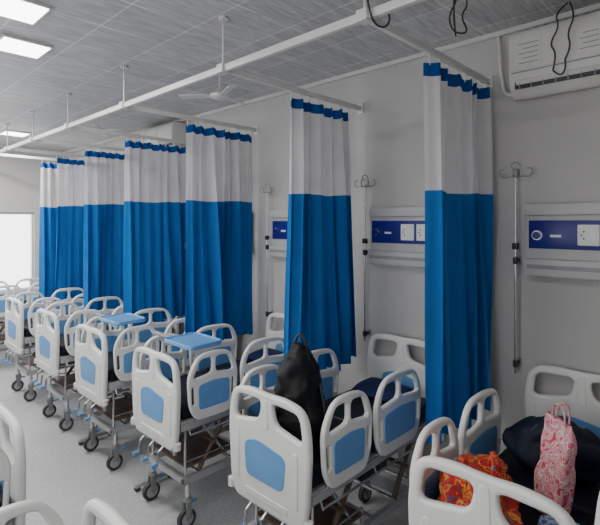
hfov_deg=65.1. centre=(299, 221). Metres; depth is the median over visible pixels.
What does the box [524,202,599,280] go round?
panel
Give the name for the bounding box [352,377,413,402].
pillow
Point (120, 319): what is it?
table
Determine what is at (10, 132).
ceiling light
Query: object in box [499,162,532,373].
pole
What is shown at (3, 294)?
hospital bed
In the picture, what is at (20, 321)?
hospital bed
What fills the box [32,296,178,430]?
hospital bed
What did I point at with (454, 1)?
hanging cable
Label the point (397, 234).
panel
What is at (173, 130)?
air conditioner
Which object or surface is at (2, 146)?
trim
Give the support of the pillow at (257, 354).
on the hospital bed at (171, 406)
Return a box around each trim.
[0,145,63,152]
[64,3,599,152]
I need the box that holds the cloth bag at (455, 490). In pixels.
[437,451,523,524]
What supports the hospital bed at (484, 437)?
on the floor
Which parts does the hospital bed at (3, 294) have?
frame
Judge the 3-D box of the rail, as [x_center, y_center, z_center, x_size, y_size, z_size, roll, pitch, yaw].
[-1.518,-1.055,4.773,8.599,0.350,1.409,0,0,44]
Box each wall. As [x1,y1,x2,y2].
[0,147,64,342]
[65,14,599,486]
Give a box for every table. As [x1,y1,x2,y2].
[78,312,145,444]
[134,330,221,491]
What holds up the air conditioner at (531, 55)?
attached to the wall at (557, 136)
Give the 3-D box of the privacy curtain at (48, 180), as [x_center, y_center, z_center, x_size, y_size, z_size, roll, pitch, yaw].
[-3.505,0.110,7.061,0.225,2.021,0.720,0,0,44]
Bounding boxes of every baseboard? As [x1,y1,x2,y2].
[0,346,27,351]
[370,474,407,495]
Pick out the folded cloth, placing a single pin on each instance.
(545, 519)
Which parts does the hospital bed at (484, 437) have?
footboard, mattress, headboard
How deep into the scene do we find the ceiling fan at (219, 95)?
3.81 m
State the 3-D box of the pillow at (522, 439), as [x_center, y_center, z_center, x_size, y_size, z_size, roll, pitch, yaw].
[1.234,1.097,2.273,0.477,0.302,0.314,0,0,38]
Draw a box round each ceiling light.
[0,0,51,24]
[0,33,52,58]
[0,129,30,136]
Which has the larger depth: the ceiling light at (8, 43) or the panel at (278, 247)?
the panel at (278, 247)
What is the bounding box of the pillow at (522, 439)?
[502,415,599,485]
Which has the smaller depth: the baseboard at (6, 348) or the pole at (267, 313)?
the pole at (267, 313)
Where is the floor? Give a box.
[0,347,408,524]
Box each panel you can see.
[269,210,287,256]
[368,207,424,267]
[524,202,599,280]
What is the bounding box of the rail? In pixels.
[0,0,492,160]
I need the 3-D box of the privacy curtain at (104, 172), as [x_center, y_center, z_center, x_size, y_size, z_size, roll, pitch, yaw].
[-2.322,0.113,5.905,0.201,2.027,0.750,0,0,44]
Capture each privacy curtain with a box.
[39,160,56,297]
[55,155,84,300]
[83,147,124,310]
[123,136,185,326]
[185,119,252,340]
[283,91,355,370]
[423,54,492,444]
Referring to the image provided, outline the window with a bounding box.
[0,212,33,290]
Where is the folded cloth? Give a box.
[537,514,579,524]
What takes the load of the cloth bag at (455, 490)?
on the hospital bed at (484, 437)
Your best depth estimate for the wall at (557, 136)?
3.23 m
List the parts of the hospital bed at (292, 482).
footboard, frame, mattress, headboard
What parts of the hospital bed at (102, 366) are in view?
footboard, frame, mattress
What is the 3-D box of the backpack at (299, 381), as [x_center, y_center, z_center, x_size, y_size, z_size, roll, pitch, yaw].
[0.002,0.919,2.605,0.312,0.597,0.355,0,0,15]
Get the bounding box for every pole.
[260,183,274,319]
[354,175,375,340]
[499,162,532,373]
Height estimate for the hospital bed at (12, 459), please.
1.240 m
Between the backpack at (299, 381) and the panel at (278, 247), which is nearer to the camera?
the backpack at (299, 381)
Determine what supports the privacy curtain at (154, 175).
hanging from the rail
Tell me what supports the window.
in the wall at (19, 177)
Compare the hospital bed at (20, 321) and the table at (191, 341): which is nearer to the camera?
the table at (191, 341)
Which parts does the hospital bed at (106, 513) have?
footboard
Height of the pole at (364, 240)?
1.314 m
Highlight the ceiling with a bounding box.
[0,0,599,151]
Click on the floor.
(61, 474)
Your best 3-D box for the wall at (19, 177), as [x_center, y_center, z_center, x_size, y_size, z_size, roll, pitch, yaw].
[-5.555,0.425,6.886,0.150,3.310,3.950,0,0,44]
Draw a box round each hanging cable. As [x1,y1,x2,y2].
[367,0,390,27]
[449,0,467,36]
[550,2,573,74]
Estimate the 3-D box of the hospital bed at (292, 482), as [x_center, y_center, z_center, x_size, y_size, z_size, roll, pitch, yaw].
[0.266,1.458,2.928,0.697,1.240,1.454,0,0,44]
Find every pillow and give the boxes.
[248,348,282,360]
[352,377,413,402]
[502,415,599,485]
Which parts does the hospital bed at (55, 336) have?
footboard, frame, mattress, headboard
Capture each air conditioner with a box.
[141,122,185,147]
[497,9,599,100]
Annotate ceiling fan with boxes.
[72,112,123,136]
[178,74,248,104]
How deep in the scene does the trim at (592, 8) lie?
3.49 m
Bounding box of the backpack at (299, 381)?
[274,333,327,448]
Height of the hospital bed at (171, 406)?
1.240 m
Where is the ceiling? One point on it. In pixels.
(162, 43)
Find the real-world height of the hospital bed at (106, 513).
1.240 m
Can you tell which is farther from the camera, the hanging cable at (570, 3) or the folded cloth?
the hanging cable at (570, 3)
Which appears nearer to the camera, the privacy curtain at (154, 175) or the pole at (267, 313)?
the pole at (267, 313)
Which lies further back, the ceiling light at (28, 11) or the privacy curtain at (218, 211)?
the privacy curtain at (218, 211)
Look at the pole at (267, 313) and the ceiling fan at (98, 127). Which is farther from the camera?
the ceiling fan at (98, 127)
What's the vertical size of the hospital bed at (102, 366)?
1.240 m
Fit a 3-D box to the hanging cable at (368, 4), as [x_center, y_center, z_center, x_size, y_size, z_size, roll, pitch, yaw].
[0.350,-1.050,2.088,0.155,0.361,0.019,0,0,-41]
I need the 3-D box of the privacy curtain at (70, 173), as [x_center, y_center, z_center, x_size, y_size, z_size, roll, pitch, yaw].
[-3.028,0.114,6.582,0.216,2.030,0.750,0,0,44]
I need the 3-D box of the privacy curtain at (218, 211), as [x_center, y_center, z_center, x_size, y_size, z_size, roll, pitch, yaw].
[-0.722,0.119,4.386,0.771,2.039,0.224,0,0,-39]
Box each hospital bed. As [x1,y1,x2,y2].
[0,278,54,347]
[0,401,25,524]
[0,498,130,524]
[1,288,115,400]
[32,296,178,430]
[72,308,233,470]
[131,313,283,524]
[228,333,443,524]
[408,365,599,524]
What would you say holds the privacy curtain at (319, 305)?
hanging from the rail
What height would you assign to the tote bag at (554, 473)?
0.473 m
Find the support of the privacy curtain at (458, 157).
hanging from the rail
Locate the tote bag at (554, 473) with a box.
[534,403,576,513]
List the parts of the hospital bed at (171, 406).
footboard, frame, mattress, headboard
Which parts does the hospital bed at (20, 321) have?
footboard, frame, mattress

